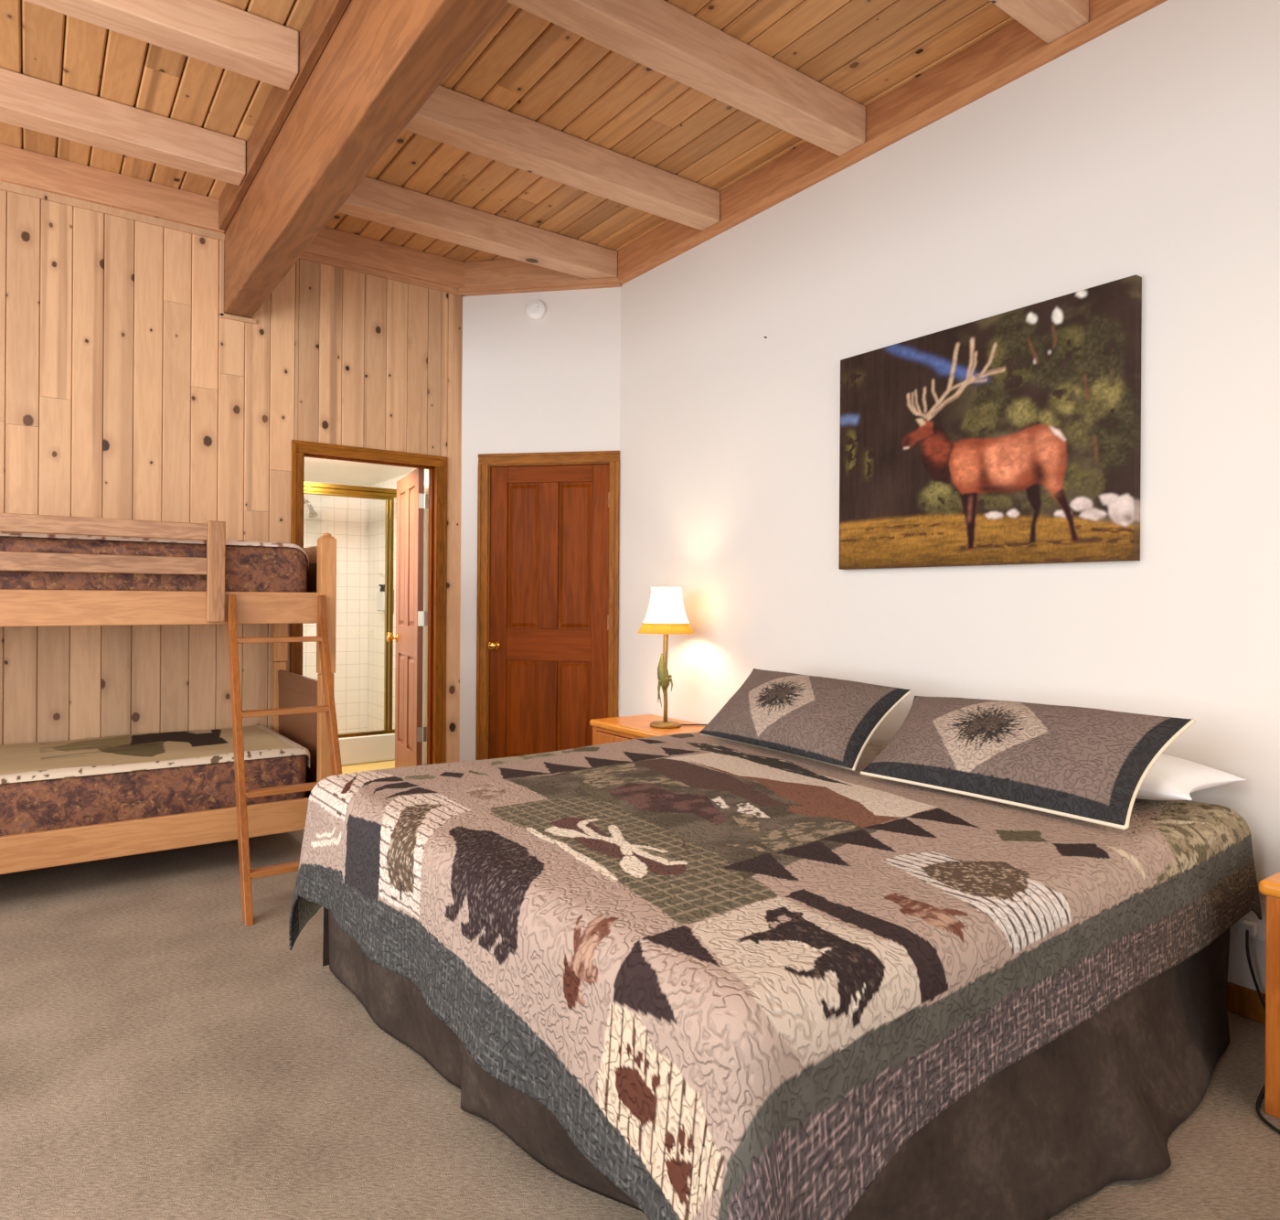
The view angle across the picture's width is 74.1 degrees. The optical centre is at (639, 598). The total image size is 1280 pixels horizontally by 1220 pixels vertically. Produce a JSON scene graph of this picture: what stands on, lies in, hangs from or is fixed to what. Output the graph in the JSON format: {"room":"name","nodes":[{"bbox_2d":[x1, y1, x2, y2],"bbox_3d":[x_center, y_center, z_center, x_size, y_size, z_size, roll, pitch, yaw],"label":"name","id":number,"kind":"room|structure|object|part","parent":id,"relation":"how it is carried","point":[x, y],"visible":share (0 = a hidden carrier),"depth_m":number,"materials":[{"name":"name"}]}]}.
{"room":"cabin bedroom","nodes":[
{"label":"cabin bedroom","id":0,"kind":"room"},
{"bbox_2d":[0,189,462,762],"bbox_3d":[-3.131,-0.462,3.937,4.875,3.300,0.120,0,0,-36],"label":"wall","id":1,"kind":"structure","parent":0,"point":[126,392],"depth_m":4.38,"materials":[{"name":"brown wood"}]},
{"bbox_2d":[0,143,224,233],"bbox_3d":[-3.597,-2.033,3.490,3.435,0.165,0.045,0,0,-36],"label":"trim","id":2,"kind":"structure","parent":1,"relation":"attached to","point":[19,166],"depth_m":4.17,"materials":[{"name":"brown wood"}]},
{"bbox_2d":[0,181,256,323],"bbox_3d":[-3.540,-1.729,3.550,3.600,0.447,0.018,0,0,-36],"label":"trim","id":3,"kind":"structure","parent":1,"relation":"attached to","point":[4,186],"depth_m":4.28,"materials":[{"name":"brown wood"}]},
{"bbox_2d":[289,443,447,763],"bbox_3d":[-1.573,0.169,4.979,0.911,2.059,0.022,0,0,-36],"label":"trim","id":4,"kind":"structure","parent":1,"relation":"attached to","point":[297,492],"depth_m":5.21,"materials":[{"name":"brown wood"}]},
{"bbox_2d":[291,439,447,467],"bbox_3d":[-1.566,-0.849,4.979,0.911,0.066,0.022,0,0,-36],"label":"trim","id":5,"kind":"structure","parent":1,"relation":"attached to","point":[302,446],"depth_m":4.95,"materials":[{"name":"brown wood"}]},
{"bbox_2d":[304,453,436,764],"bbox_3d":[-1.618,0.176,5.040,0.842,2.045,0.131,0,0,-36],"label":"trim","id":6,"kind":"structure","parent":1,"relation":"attached to","point":[432,469],"depth_m":5.26,"materials":[{"name":"brown wood"}]},
{"bbox_2d":[298,226,464,296],"bbox_3d":[-1.583,-2.019,4.946,1.235,0.165,0.045,0,0,-36],"label":"trim","id":7,"kind":"structure","parent":1,"relation":"attached to","point":[331,243],"depth_m":4.99,"materials":[{"name":"brown wood"}]},
{"bbox_2d":[385,468,428,767],"bbox_3d":[-1.544,0.178,5.659,0.180,2.018,0.769,0,0,-26],"label":"door","id":8,"kind":"structure","parent":1,"relation":"in","point":[411,499],"depth_m":5.56,"materials":[{"name":"brown wood"}]},
{"bbox_3d":[-1.689,0.271,5.955,0.180,0.062,0.062,0,0,-26],"label":"knob","id":9,"kind":"part","parent":8,"relation":"part of","materials":[{"name":"gold metal"}]},
{"bbox_3d":[-1.623,0.680,5.815,0.028,0.614,0.218,0,0,-26],"label":"panel","id":10,"kind":"part","parent":8,"relation":"part of","materials":[{"name":"brown wood"}]},
{"bbox_3d":[-1.617,-0.276,5.815,0.028,0.907,0.218,0,0,-26],"label":"panel","id":11,"kind":"part","parent":8,"relation":"part of","materials":[{"name":"brown wood"}]},
{"bbox_3d":[-1.548,0.178,5.668,0.035,2.018,0.544,0,0,-26],"label":"cross rail","id":12,"kind":"part","parent":8,"relation":"part of","materials":[{"name":"brown wood"}]},
{"bbox_3d":[-1.479,0.681,5.519,0.028,0.614,0.216,0,0,-26],"label":"panel","id":13,"kind":"part","parent":8,"relation":"part of","materials":[{"name":"brown wood"}]},
{"bbox_3d":[-1.472,-0.275,5.519,0.028,0.907,0.216,0,0,-26],"label":"panel","id":14,"kind":"part","parent":8,"relation":"part of","materials":[{"name":"brown wood"}]},
{"bbox_2d":[302,480,368,733],"bbox_3d":[-2.934,0.115,6.776,1.685,2.152,0.100,0,0,-36],"label":"wall","id":15,"kind":"structure","parent":0,"point":[346,518],"depth_m":7.07,"materials":[{"name":"tile"}]},
{"bbox_2d":[303,497,318,517],"bbox_3d":[-2.652,-0.736,6.793,0.211,0.175,0.071,0,0,43],"label":"sprayer","id":16,"kind":"object","parent":15,"relation":"attached to","point":[312,513],"visible":0.78,"depth_m":6.74,"materials":[{"name":"silver metal"}]},
{"bbox_3d":[-2.686,-0.783,6.798,0.061,0.083,0.148,0,0,-36],"label":"arm","id":17,"kind":"part","parent":16,"relation":"part of","materials":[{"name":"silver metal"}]},
{"bbox_2d":[304,457,415,485],"bbox_3d":[-2.359,-1.007,5.907,1.785,0.100,2.172,0,0,-36],"label":"ceiling","id":18,"kind":"structure","parent":0,"point":[315,469],"depth_m":6.37,"materials":[{"name":"white paint"}]},
{"bbox_2d":[366,469,428,764],"bbox_3d":[-1.655,0.124,6.360,0.100,2.152,2.072,0,0,-36],"label":"wall","id":19,"kind":"structure","parent":0,"point":[377,507],"depth_m":6.92,"materials":[{"name":"tile"}]},
{"bbox_2d":[377,572,384,576],"bbox_3d":[-2.019,-0.230,6.711,0.082,0.130,0.155,0,0,-36],"label":"soap dish","id":20,"kind":"object","parent":19,"relation":"attached to","point":[382,574],"visible":0.29,"depth_m":6.69,"materials":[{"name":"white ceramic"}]},
{"bbox_2d":[376,584,394,613],"bbox_3d":[-2.025,-0.003,6.723,0.074,0.227,0.210,0,0,-36],"label":"soap dispenser","id":21,"kind":"object","parent":19,"relation":"attached to","point":[380,595],"visible":0.63,"depth_m":6.69,"materials":[{"name":"white plastic"}]},
{"bbox_3d":[-2.027,0.018,6.721,0.068,0.155,0.170,0,0,-36],"label":"tank","id":22,"kind":"part","parent":21,"relation":"part of","materials":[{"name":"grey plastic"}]},
{"bbox_2d":[0,0,1015,262],"bbox_3d":[-0.586,-2.124,1.087,5.899,0.060,7.667,0,0,-36],"label":"ceiling","id":23,"kind":"structure","parent":0,"point":[522,63],"depth_m":3.47,"materials":[{"name":"brown wood"}]},
{"bbox_2d":[0,67,245,185],"bbox_3d":[-3.222,-2.033,2.943,3.401,0.156,0.142,0,0,-36],"label":"rafter","id":24,"kind":"object","parent":23,"relation":"attached to","point":[29,102],"visible":1,"depth_m":3.60,"materials":[{"name":"brown wood"}]},
{"bbox_2d":[22,0,298,90],"bbox_3d":[-2.678,-2.029,2.189,3.401,0.156,0.142,0,0,-36],"label":"rafter","id":25,"kind":"object","parent":23,"relation":"attached to","point":[214,32],"visible":1,"depth_m":2.97,"materials":[{"name":"brown wood"}]},
{"bbox_2d":[218,0,507,318],"bbox_3d":[0.040,-1.796,1.480,0.172,0.583,7.566,0,0,-36],"label":"ceiling beam","id":26,"kind":"structure","parent":23,"relation":"attached to","point":[367,68],"depth_m":2.98,"materials":[{"name":"brown wood"}]},
{"bbox_2d":[337,176,617,278],"bbox_3d":[-0.938,-2.017,4.594,1.882,0.156,0.142,0,0,-36],"label":"rafter","id":27,"kind":"object","parent":23,"relation":"attached to","point":[375,200],"visible":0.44,"depth_m":4.57,"materials":[{"name":"brown wood"}]},
{"bbox_2d":[403,85,719,230],"bbox_3d":[-0.393,-2.013,3.840,1.882,0.156,0.142,0,0,-36],"label":"rafter","id":28,"kind":"object","parent":23,"relation":"attached to","point":[450,117],"visible":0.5,"depth_m":3.80,"materials":[{"name":"brown wood"}]},
{"bbox_2d":[506,0,865,156],"bbox_3d":[0.151,-2.009,3.086,1.882,0.156,0.142,0,0,-36],"label":"rafter","id":29,"kind":"object","parent":23,"relation":"attached to","point":[659,36],"visible":1,"depth_m":3.12,"materials":[{"name":"brown wood"}]},
{"bbox_2d":[989,0,1088,43],"bbox_3d":[0.696,-2.005,2.333,1.882,0.156,0.142,0,0,-36],"label":"rafter","id":30,"kind":"object","parent":23,"relation":"attached to","point":[1050,20],"visible":1,"depth_m":2.80,"materials":[{"name":"brown wood"}]},
{"bbox_2d":[458,287,620,761],"bbox_3d":[-0.616,-0.444,5.274,1.016,3.300,0.100,0,0,10],"label":"wall","id":31,"kind":"structure","parent":0,"point":[551,383],"depth_m":5.24,"materials":[{"name":"paint"}]},
{"bbox_2d":[464,258,585,287],"bbox_3d":[-0.617,-2.012,5.205,1.036,0.165,0.040,0,0,10],"label":"trim","id":32,"kind":"structure","parent":31,"relation":"attached to","point":[508,271],"depth_m":5.22,"materials":[{"name":"brown wood"}]},
{"bbox_2d":[526,299,545,320],"bbox_3d":[-0.641,-1.780,5.210,0.124,0.124,0.038,0,0,10],"label":"smoke detector","id":33,"kind":"object","parent":31,"relation":"attached to","point":[536,309],"visible":1,"depth_m":5.20,"materials":[{"name":"white plastic"}]},
{"bbox_2d":[458,277,620,296],"bbox_3d":[-0.621,-1.915,5.201,1.031,0.040,0.050,0,0,10],"label":"trim","id":34,"kind":"structure","parent":31,"relation":"attached to","point":[602,282],"depth_m":5.18,"materials":[{"name":"brown wood"}]},
{"bbox_2d":[475,461,619,759],"bbox_3d":[-0.565,0.186,5.254,0.898,2.040,0.120,0,0,10],"label":"trim","id":35,"kind":"structure","parent":31,"relation":"attached to","point":[484,479],"depth_m":5.27,"materials":[{"name":"brown wood"}]},
{"bbox_2d":[487,464,608,758],"bbox_3d":[-0.556,0.185,5.247,0.770,2.018,0.184,0,0,10],"label":"door","id":36,"kind":"structure","parent":31,"relation":"in","point":[548,645],"depth_m":5.23,"materials":[{"name":"brown wood"}]},
{"bbox_3d":[-0.900,0.287,5.310,0.062,0.062,0.184,0,0,10],"label":"knob","id":37,"kind":"part","parent":36,"relation":"part of","materials":[{"name":"gold metal"}]},
{"bbox_3d":[-0.727,0.687,5.278,0.216,0.614,0.032,0,0,10],"label":"panel","id":38,"kind":"part","parent":36,"relation":"part of","materials":[{"name":"brown wood"}]},
{"bbox_3d":[-0.720,-0.270,5.278,0.216,0.907,0.032,0,0,10],"label":"panel","id":39,"kind":"part","parent":36,"relation":"part of","materials":[{"name":"brown wood"}]},
{"bbox_3d":[-0.561,0.185,5.248,0.544,2.018,0.039,0,0,10],"label":"cross rail","id":40,"kind":"part","parent":36,"relation":"part of","materials":[{"name":"brown wood"}]},
{"bbox_3d":[-0.403,0.689,5.219,0.218,0.614,0.032,0,0,10],"label":"panel","id":41,"kind":"part","parent":36,"relation":"part of","materials":[{"name":"brown wood"}]},
{"bbox_3d":[-0.396,-0.267,5.219,0.218,0.907,0.032,0,0,10],"label":"panel","id":42,"kind":"part","parent":36,"relation":"part of","materials":[{"name":"brown wood"}]},
{"bbox_2d":[478,450,619,467],"bbox_3d":[-0.557,-0.863,5.254,0.898,0.074,0.120,0,0,10],"label":"trim","id":43,"kind":"structure","parent":31,"relation":"attached to","point":[592,457],"depth_m":5.20,"materials":[{"name":"brown wood"}]},
{"bbox_2d":[0,759,1279,1219],"bbox_3d":[-1.181,1.252,1.966,5.604,0.100,9.760,0,0,-36],"label":"floor","id":44,"kind":"structure","parent":0,"point":[165,1055],"depth_m":2.08,"materials":[{"name":"carpet"}]},
{"bbox_2d":[0,512,336,874],"bbox_3d":[-2.532,0.427,3.674,2.104,1.530,0.972,0,0,-36],"label":"bunk bed","id":45,"kind":"object","parent":44,"relation":"on","point":[45,848],"visible":0.6,"depth_m":3.52,"materials":[{"name":"brown wood"}]},
{"bbox_3d":[-2.362,-0.143,3.216,1.298,0.072,0.024,0,0,-36],"label":"guard rail","id":46,"kind":"part","parent":45,"relation":"part of","materials":[{"name":"brown wood"}]},
{"bbox_3d":[-2.361,-0.289,3.216,1.298,0.070,0.024,0,0,-36],"label":"guard rail","id":47,"kind":"part","parent":45,"relation":"part of","materials":[{"name":"brown wood"}]},
{"bbox_2d":[0,754,306,835],"bbox_3d":[-2.545,0.846,3.674,1.910,0.319,0.848,0,0,-36],"label":"mattress","id":48,"kind":"object","parent":45,"relation":"on","point":[26,806],"visible":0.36,"depth_m":3.49,"materials":[{"name":"fabric"}]},
{"bbox_2d":[0,725,309,783],"bbox_3d":[-2.523,0.725,3.681,1.892,0.110,0.857,0,0,-36],"label":"throw blanket","id":49,"kind":"object","parent":48,"relation":"on","point":[126,752],"visible":0.95,"depth_m":3.75,"materials":[{"name":"beige fabric"}]},
{"bbox_2d":[0,535,307,592],"bbox_3d":[-2.538,-0.094,3.674,1.910,0.320,0.848,0,0,-36],"label":"mattress","id":50,"kind":"object","parent":45,"relation":"on","point":[247,568],"visible":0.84,"depth_m":3.54,"materials":[{"name":"fabric"}]},
{"bbox_2d":[0,531,309,567],"bbox_3d":[-2.520,-0.210,3.685,1.891,0.118,0.810,0,0,-36],"label":"throw blanket","id":51,"kind":"object","parent":50,"relation":"on","point":[2,533],"visible":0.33,"depth_m":3.54,"materials":[{"name":"beige fabric"}]},
{"bbox_3d":[-2.280,0.972,3.319,1.972,0.140,0.028,0,0,-36],"label":"rail","id":52,"kind":"part","parent":45,"relation":"part of","materials":[{"name":"brown wood"}]},
{"bbox_3d":[-2.273,0.034,3.319,1.972,0.141,0.028,0,0,-36],"label":"rail","id":53,"kind":"part","parent":45,"relation":"part of","materials":[{"name":"brown wood"}]},
{"bbox_3d":[-1.808,-0.118,3.615,0.068,0.430,0.033,0,0,-36],"label":"guard post","id":54,"kind":"part","parent":45,"relation":"part of","materials":[{"name":"brown wood"}]},
{"bbox_3d":[-1.975,0.767,4.635,0.062,0.857,0.062,0,0,-36],"label":"post","id":55,"kind":"part","parent":45,"relation":"part of","materials":[{"name":"brown wood"}]},
{"bbox_3d":[-1.969,0.013,4.635,0.070,0.647,0.070,0,0,-36],"label":"post","id":56,"kind":"part","parent":45,"relation":"part of","materials":[{"name":"brown wood"}]},
{"bbox_3d":[-1.712,0.428,4.274,0.026,0.084,0.836,0,0,-36],"label":"rail","id":57,"kind":"part","parent":45,"relation":"part of","materials":[{"name":"brown wood"}]},
{"bbox_3d":[-1.714,0.763,4.274,0.018,0.590,0.836,0,0,-36],"label":"panel","id":58,"kind":"part","parent":45,"relation":"part of","materials":[{"name":"brown wood"}]},
{"bbox_3d":[-1.707,-0.212,4.274,0.026,0.084,0.836,0,0,-36],"label":"rail","id":59,"kind":"part","parent":45,"relation":"part of","materials":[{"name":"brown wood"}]},
{"bbox_3d":[-1.708,-0.032,4.274,0.018,0.280,0.836,0,0,-36],"label":"panel","id":60,"kind":"part","parent":45,"relation":"part of","materials":[{"name":"brown wood"}]},
{"bbox_3d":[-1.454,0.771,3.914,0.062,0.857,0.062,0,0,-36],"label":"post","id":61,"kind":"part","parent":45,"relation":"part of","materials":[{"name":"brown wood"}]},
{"bbox_3d":[-1.448,0.017,3.914,0.070,0.647,0.070,0,0,-36],"label":"post","id":62,"kind":"part","parent":45,"relation":"part of","materials":[{"name":"brown wood"}]},
{"bbox_2d":[226,594,341,926],"bbox_3d":[-1.446,0.591,3.490,0.406,1.218,0.651,0,0,-32],"label":"ladder","id":63,"kind":"object","parent":44,"relation":"on","point":[246,873],"visible":0.8,"depth_m":3.48,"materials":[{"name":"brown wood"}]},
{"bbox_2d":[304,480,396,765],"bbox_3d":[-2.388,0.184,5.935,1.581,2.018,0.144,0,0,-36],"label":"shower enclosure","id":64,"kind":"object","parent":44,"relation":"on","point":[371,746],"visible":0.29,"depth_m":6.26,"materials":[{"name":"metal"}]},
{"bbox_3d":[-2.386,-0.784,5.943,1.581,0.083,0.055,0,0,-36],"label":"head rail","id":65,"kind":"part","parent":64,"relation":"part of","materials":[{"name":"gold metal"}]},
{"bbox_3d":[-2.396,0.983,5.939,1.581,0.024,0.055,0,0,-36],"label":"sill rail","id":66,"kind":"part","parent":64,"relation":"part of","materials":[{"name":"gold metal"}]},
{"bbox_3d":[-1.885,0.108,6.306,0.018,1.733,0.040,0,0,-36],"label":"post","id":67,"kind":"part","parent":64,"relation":"part of","materials":[{"name":"gold metal"}]},
{"bbox_3d":[-1.860,0.108,6.325,0.024,1.733,0.040,0,0,-36],"label":"post","id":68,"kind":"part","parent":64,"relation":"part of","materials":[{"name":"gold metal"}]},
{"bbox_2d":[589,714,705,745],"bbox_3d":[0.104,0.934,4.426,0.431,0.554,0.765,0,0,-36],"label":"nightstand","id":69,"kind":"object","parent":44,"relation":"on","point":[614,729],"visible":0.2,"depth_m":4.46,"materials":[{"name":"brown wood"}]},
{"bbox_3d":[-0.039,0.811,4.322,0.020,0.190,0.649,0,0,-36],"label":"drawer","id":70,"kind":"part","parent":69,"relation":"part of","materials":[{"name":"brown wood"}]},
{"bbox_3d":[-0.037,0.951,4.325,0.020,0.518,0.737,0,0,-36],"label":"frame","id":71,"kind":"part","parent":69,"relation":"part of","materials":[{"name":"brown wood"}]},
{"bbox_2d":[637,586,706,728],"bbox_3d":[0.158,0.296,4.397,0.356,0.722,0.296,0,0,-36],"label":"table lamp","id":72,"kind":"object","parent":69,"relation":"on","point":[666,615],"visible":1,"depth_m":4.31,"materials":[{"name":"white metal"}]},
{"bbox_3d":[0.131,0.382,4.378,0.029,0.510,0.025,0,0,-36],"label":"stem","id":73,"kind":"part","parent":72,"relation":"part of","materials":[{"name":"brown metal"}]},
{"bbox_3d":[0.135,0.037,4.379,0.246,0.192,0.246,0,0,-36],"label":"lamp shade","id":74,"kind":"part","parent":72,"relation":"part of","materials":[{"name":"white fabric"}]},
{"bbox_2d":[322,906,1230,1219],"bbox_3d":[0.378,0.913,2.529,2.061,0.600,2.146,0,0,-36],"label":"king bed","id":75,"kind":"object","parent":44,"relation":"on","point":[1099,1104],"visible":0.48,"depth_m":1.79,"materials":[{"name":"brown fabric"}]},
{"bbox_2d":[288,731,1261,1219],"bbox_3d":[0.333,0.867,2.560,2.168,0.580,2.153,0,0,-36],"label":"quilt","id":76,"kind":"object","parent":75,"relation":"on","point":[739,978],"visible":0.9,"depth_m":1.68,"materials":[{"name":"multicoloured fabric"}]},
{"bbox_2d":[698,668,912,770],"bbox_3d":[0.604,0.434,3.261,0.401,0.263,0.909,0,0,-36],"label":"pillow sham","id":77,"kind":"object","parent":76,"relation":"on","point":[829,720],"visible":1,"depth_m":3.11,"materials":[{"name":"brown fabric"}]},
{"bbox_2d":[860,695,1195,829],"bbox_3d":[1.101,0.443,2.557,0.418,0.251,0.873,0,0,-36],"label":"pillow sham","id":78,"kind":"object","parent":76,"relation":"on","point":[1090,764],"visible":1,"depth_m":2.38,"materials":[{"name":"brown fabric"}]},
{"bbox_2d":[1135,753,1247,799],"bbox_3d":[1.329,0.512,2.672,0.410,0.125,0.870,0,0,-38],"label":"pillow","id":79,"kind":"object","parent":76,"relation":"on","point":[1170,777],"visible":0.23,"depth_m":2.35,"materials":[{"name":"white fabric"}]},
{"bbox_2d":[1245,928,1279,1133],"bbox_3d":[1.608,1.088,2.084,0.247,0.267,0.797,0,0,15],"label":"cable","id":80,"kind":"object","parent":44,"relation":"on","point":[1262,1093],"visible":0.72,"depth_m":2.41,"materials":[{"name":"black plastic"}]},
{"bbox_2d":[1258,871,1279,1119],"bbox_3d":[1.825,0.946,1.917,0.504,0.554,0.582,0,0,-36],"label":"nightstand","id":81,"kind":"object","parent":44,"relation":"on","point":[1269,886],"visible":1,"depth_m":2.00,"materials":[{"name":"brown wood"}]},
{"bbox_3d":[1.655,0.963,1.794,0.020,0.518,0.554,0,0,-36],"label":"frame","id":82,"kind":"part","parent":81,"relation":"part of","materials":[{"name":"brown wood"}]},
{"bbox_2d":[618,0,1279,992],"bbox_3d":[1.911,-0.426,2.420,0.120,3.300,6.886,0,0,-36],"label":"wall","id":83,"kind":"structure","parent":0,"point":[1148,149],"depth_m":3.08,"materials":[{"name":"paint"}]},
{"bbox_2d":[616,0,1167,285],"bbox_3d":[1.864,-1.902,2.353,0.052,0.030,6.846,0,0,-36],"label":"trim","id":84,"kind":"structure","parent":83,"relation":"attached to","point":[1131,9],"depth_m":3.36,"materials":[{"name":"brown wood"}]},
{"bbox_2d":[838,274,1141,569],"bbox_3d":[1.241,-0.583,3.211,0.040,0.912,1.216,0,0,-36],"label":"print","id":85,"kind":"object","parent":83,"relation":"attached to","point":[1014,436],"visible":1,"depth_m":3.07,"materials":[{"name":"multicoloured paper"}]},
{"bbox_2d":[1226,981,1265,1023],"bbox_3d":[1.860,1.181,2.360,0.014,0.085,6.836,0,0,-36],"label":"baseboard","id":86,"kind":"structure","parent":83,"relation":"attached to","point":[1243,1001],"depth_m":2.48,"materials":[{"name":"brown wood"}]},
{"bbox_2d":[1237,900,1266,941],"bbox_3d":[1.773,0.930,2.465,0.034,0.115,0.070,0,0,-36],"label":"power outlet","id":87,"kind":"object","parent":83,"relation":"attached to","point":[1256,927],"visible":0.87,"depth_m":2.45,"materials":[{"name":"white plastic"}]}
]}

